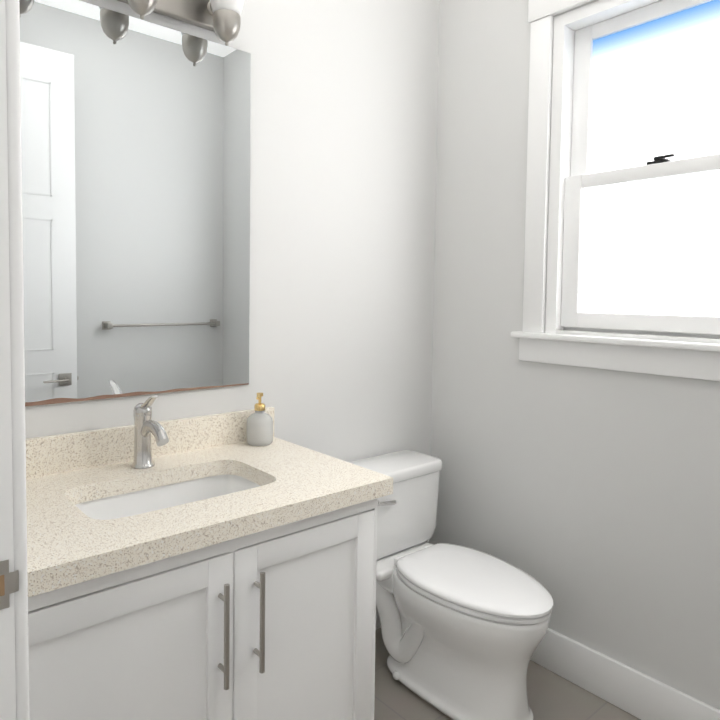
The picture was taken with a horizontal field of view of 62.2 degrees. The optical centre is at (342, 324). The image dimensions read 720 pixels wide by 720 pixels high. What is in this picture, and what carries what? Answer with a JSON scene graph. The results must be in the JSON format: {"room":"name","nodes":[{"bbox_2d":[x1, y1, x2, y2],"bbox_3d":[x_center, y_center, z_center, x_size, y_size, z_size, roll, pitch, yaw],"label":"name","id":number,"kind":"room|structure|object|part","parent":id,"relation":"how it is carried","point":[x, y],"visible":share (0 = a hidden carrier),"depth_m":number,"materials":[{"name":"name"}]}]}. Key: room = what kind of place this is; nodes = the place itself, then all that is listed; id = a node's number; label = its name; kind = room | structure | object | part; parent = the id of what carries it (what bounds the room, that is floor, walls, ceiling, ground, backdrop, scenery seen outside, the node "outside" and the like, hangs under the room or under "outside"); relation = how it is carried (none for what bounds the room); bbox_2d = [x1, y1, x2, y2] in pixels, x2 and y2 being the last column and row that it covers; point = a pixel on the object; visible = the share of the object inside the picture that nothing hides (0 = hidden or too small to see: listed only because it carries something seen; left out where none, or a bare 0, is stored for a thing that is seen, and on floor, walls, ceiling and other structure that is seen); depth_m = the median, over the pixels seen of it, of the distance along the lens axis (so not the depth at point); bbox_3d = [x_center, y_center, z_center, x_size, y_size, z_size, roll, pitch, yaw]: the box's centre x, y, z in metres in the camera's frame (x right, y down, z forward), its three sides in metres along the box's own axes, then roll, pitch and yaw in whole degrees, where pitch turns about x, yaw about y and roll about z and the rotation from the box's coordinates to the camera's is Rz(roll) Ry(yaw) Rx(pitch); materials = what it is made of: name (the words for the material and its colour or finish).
{"room":"bathroom","nodes":[
{"label":"bathroom","id":0,"kind":"room"},
{"bbox_2d":[19,0,439,541],"bbox_3d":[-1.142,-0.179,1.335,4.163,2.850,0.159,-2,4,-40],"label":"wall","id":1,"kind":"structure","parent":0,"point":[343,123],"depth_m":1.90,"materials":[{"name":"white paint"}]},
{"bbox_3d":[-0.622,-0.324,1.661,0.835,1.060,0.006,-2,4,-40],"label":"mirror","id":2,"kind":"part","parent":1,"relation":"part of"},
{"bbox_2d":[117,0,243,45],"bbox_3d":[-0.544,-0.899,1.586,0.634,0.192,0.169,-2,4,-40],"label":"sconce","id":3,"kind":"object","parent":1,"relation":"attached to","point":[221,19],"visible":1,"depth_m":1.71,"materials":[{"name":"silver metal"}]},
{"bbox_3d":[-0.335,-0.944,1.726,0.120,0.110,0.120,-2,4,-40],"label":"lamp shade","id":4,"kind":"part","parent":3,"relation":"part of","materials":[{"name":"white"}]},
{"bbox_2d":[374,628,640,719],"bbox_3d":[-0.203,1.361,0.260,4.163,0.100,3.150,-2,4,-40],"label":"floor","id":5,"kind":"structure","parent":0,"point":[551,695],"depth_m":1.96,"materials":[{"name":"tile"}]},
{"bbox_2d":[26,407,392,719],"bbox_3d":[-0.421,0.774,1.508,0.949,0.946,0.598,-2,4,-40],"label":"bathroom vanity","id":6,"kind":"object","parent":5,"relation":"on","point":[213,567],"visible":0.96,"depth_m":1.35,"materials":[{"name":"white"}]},
{"bbox_3d":[-0.431,0.820,1.171,0.474,0.637,0.019,-2,4,-40],"label":"door","id":7,"kind":"part","parent":6,"relation":"part of","materials":[{"name":"white wood"}]},
{"bbox_2d":[26,407,273,478],"bbox_3d":[-0.601,0.339,1.709,0.949,0.099,0.020,-2,4,-40],"label":"backsplash","id":8,"kind":"structure","parent":6,"relation":"on","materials":[{"name":"stone"}]},
{"bbox_3d":[-0.267,0.475,1.290,0.918,0.038,0.018,-2,4,-40],"label":"rail","id":9,"kind":"part","parent":6,"relation":"part of","materials":[{"name":"white wood"}]},
{"bbox_2d":[26,437,392,596],"bbox_3d":[-0.420,0.422,1.495,0.949,0.043,0.587,-2,4,-40],"label":"countertop","id":10,"kind":"structure","parent":6,"relation":"on","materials":[{"name":"stone"}]},
{"bbox_2d":[131,395,168,468],"bbox_3d":[-0.513,0.290,1.600,0.062,0.208,0.182,-2,4,-40],"label":"faucet","id":11,"kind":"object","parent":10,"relation":"on","point":[145,426],"visible":1,"depth_m":1.62,"materials":[{"name":"grey metal"}]},
{"bbox_2d":[75,474,259,519],"bbox_3d":[-0.419,0.519,1.495,0.519,0.150,0.322,-2,4,-40],"label":"sink","id":12,"kind":"object","parent":10,"relation":"in","point":[144,498],"depth_m":1.61,"materials":[{"name":"white ceramic"}]},
{"bbox_2d":[246,392,272,445],"bbox_3d":[-0.266,0.300,1.909,0.084,0.164,0.084,-2,4,-40],"label":"soap dispenser","id":13,"kind":"object","parent":10,"relation":"on","point":[259,427],"visible":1,"depth_m":1.88,"materials":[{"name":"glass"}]},
{"bbox_2d":[246,410,272,445],"bbox_3d":[-0.266,0.328,1.911,0.084,0.108,0.084,-2,4,-40],"label":"bottle","id":14,"kind":"object","parent":13,"relation":"attached to","point":[259,425],"depth_m":1.88,"materials":[{"name":"grey glass"}]},
{"bbox_3d":[-0.254,0.661,1.274,0.012,0.225,0.036,-2,4,-40],"label":"handle","id":15,"kind":"part","parent":6,"relation":"part of","materials":[{"name":"silver metal"}]},
{"bbox_3d":[-0.186,0.659,1.331,0.012,0.225,0.036,-2,4,-40],"label":"handle","id":16,"kind":"part","parent":6,"relation":"part of","materials":[{"name":"silver metal"}]},
{"bbox_3d":[-0.086,0.810,1.459,0.416,0.637,0.019,-2,4,-40],"label":"door","id":17,"kind":"part","parent":6,"relation":"part of","materials":[{"name":"white wood"}]},
{"bbox_2d":[349,450,552,719],"bbox_3d":[0.344,0.880,2.026,0.428,0.703,0.774,-2,4,-40],"label":"toilet","id":18,"kind":"object","parent":5,"relation":"on","point":[463,630],"visible":0.92,"depth_m":1.90,"materials":[{"name":"white ceramic"}]},
{"bbox_3d":[0.144,0.618,2.074,0.095,0.031,0.026,-2,4,-40],"label":"flush lever","id":19,"kind":"part","parent":18,"relation":"part of","materials":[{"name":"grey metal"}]},
{"bbox_3d":[0.166,0.537,2.228,0.428,0.040,0.206,-2,4,-40],"label":"tank lid","id":20,"kind":"part","parent":18,"relation":"part of","materials":[{"name":"white ceramic"}]},
{"bbox_3d":[0.163,0.695,2.236,0.416,0.276,0.191,-2,4,-40],"label":"tank","id":21,"kind":"part","parent":18,"relation":"part of","materials":[{"name":"white ceramic"}]},
{"bbox_3d":[0.429,0.841,1.923,0.346,0.018,0.501,-2,4,-40],"label":"seat","id":22,"kind":"part","parent":18,"relation":"part of","materials":[{"name":"white plastic"}]},
{"bbox_3d":[0.431,0.817,1.920,0.352,0.027,0.506,-2,4,-40],"label":"lid","id":23,"kind":"part","parent":18,"relation":"part of","materials":[{"name":"white plastic"}]},
{"bbox_2d":[429,0,719,709],"bbox_3d":[0.821,-0.193,2.114,0.150,2.850,1.476,-2,4,-40],"label":"wall","id":24,"kind":"structure","parent":0,"point":[487,413],"depth_m":2.15,"materials":[{"name":"white paint"}]},
{"bbox_2d":[376,608,380,629],"bbox_3d":[0.065,1.142,2.318,0.809,0.145,0.016,-2,4,-40],"label":"baseboard","id":25,"kind":"structure","parent":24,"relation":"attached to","point":[378,625],"depth_m":2.37,"materials":[{"name":"white"}]},
{"bbox_2d":[511,331,719,351],"bbox_3d":[0.978,0.058,1.820,0.105,0.020,1.024,-2,4,-40],"label":"window sill","id":26,"kind":"structure","parent":24,"relation":"attached to","point":[712,347],"depth_m":1.87,"materials":[{"name":"white wood"}]},
{"bbox_2d":[519,0,719,380],"bbox_3d":[1.018,-0.510,1.819,0.161,1.327,1.008,-2,4,-40],"label":"window","id":27,"kind":"structure","parent":24,"relation":"in","point":[651,247],"depth_m":1.95,"materials":[{"name":"white wood"}]},
{"bbox_3d":[0.693,-0.521,2.124,0.018,1.101,0.080,-2,4,-40],"label":"casing","id":28,"kind":"part","parent":27,"relation":"part of","materials":[{"name":"white wood"}]},
{"bbox_3d":[0.788,-0.517,2.122,0.126,1.096,0.039,-2,4,-40],"label":"frame","id":29,"kind":"part","parent":27,"relation":"part of","materials":[{"name":"white wood"}]},
{"bbox_3d":[0.805,-0.252,2.086,0.032,0.522,0.062,-2,4,-40],"label":"lower window sash stile","id":30,"kind":"part","parent":27,"relation":"part of","materials":[{"name":"white wood"}]},
{"bbox_3d":[0.838,-0.746,2.085,0.032,0.557,0.062,-2,4,-40],"label":"upper window sash stile","id":31,"kind":"part","parent":27,"relation":"part of","materials":[{"name":"white wood"}]},
{"bbox_3d":[0.968,0.111,1.815,0.018,0.085,0.988,-2,4,-40],"label":"window apron","id":32,"kind":"part","parent":27,"relation":"part of","materials":[{"name":"white wood"}]},
{"bbox_3d":[1.012,-0.003,1.845,0.032,0.052,0.596,-2,4,-40],"label":"lower window sash rail","id":33,"kind":"part","parent":27,"relation":"part of","materials":[{"name":"white wood"}]},
{"bbox_3d":[1.015,-0.240,1.833,0.006,0.432,0.604,-2,4,-40],"label":"sash glass","id":34,"kind":"part","parent":27,"relation":"part of","materials":[{"name":"clear glass"}]},
{"bbox_3d":[1.018,-0.475,1.822,0.032,0.046,0.596,-2,4,-40],"label":"top rail of the lower window sash","id":35,"kind":"part","parent":27,"relation":"part of","materials":[{"name":"white wood"}]},
{"bbox_3d":[1.052,-0.985,1.820,0.032,0.048,0.596,-2,4,-40],"label":"upper window sash top rail","id":36,"kind":"part","parent":27,"relation":"part of","materials":[{"name":"white wood"}]},
{"bbox_3d":[1.049,-0.730,1.833,0.006,0.471,0.604,-2,4,-40],"label":"sash glass","id":37,"kind":"part","parent":27,"relation":"part of","materials":[{"name":"clear glass"}]},
{"bbox_2d":[646,154,674,164],"bbox_3d":[0.987,-0.511,1.851,0.038,0.022,0.085,-2,4,-40],"label":"lock","id":38,"kind":"object","parent":27,"relation":"attached to","point":[659,159],"visible":0.9,"depth_m":1.84,"materials":[{"name":"black metal"}]},
{"bbox_2d":[530,628,719,719],"bbox_3d":[0.961,1.175,1.862,0.016,0.145,1.834,-2,4,-40],"label":"baseboard","id":39,"kind":"structure","parent":24,"relation":"attached to","point":[632,691],"depth_m":1.94,"materials":[{"name":"white wood"}]},
{"bbox_2d":[564,327,719,337],"bbox_3d":[1.046,0.035,1.875,0.070,0.024,0.720,-2,4,-40],"label":"sill","id":40,"kind":"structure","parent":24,"relation":"attached to","point":[647,332],"depth_m":1.91,"materials":[{"name":"white wood"}]},
{"bbox_3d":[-0.735,-0.158,1.009,0.125,2.850,0.882,-2,4,-40],"label":"wall","id":41,"kind":"structure","parent":0,"visible":0},
{"bbox_2d":[0,0,28,719],"bbox_3d":[-0.461,-0.012,0.699,0.146,2.595,0.082,-2,4,-40],"label":"door frame","id":42,"kind":"structure","parent":41,"relation":"attached to","point":[13,75],"depth_m":0.71,"materials":[{"name":"white wood"}]},
{"bbox_3d":[-0.411,0.311,0.706,0.019,0.025,0.001,-2,4,-40],"label":"jamb strike hole","id":43,"kind":"part","parent":42,"relation":"part of","materials":[{"name":"brown wood"}]},
{"bbox_2d":[0,559,18,609],"bbox_3d":[-0.409,0.311,0.710,0.043,0.058,0.004,-2,4,-40],"label":"strike plate","id":44,"kind":"object","parent":42,"relation":"attached to","point":[11,580],"visible":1,"depth_m":0.71,"materials":[{"name":"silver metal"}]}
]}

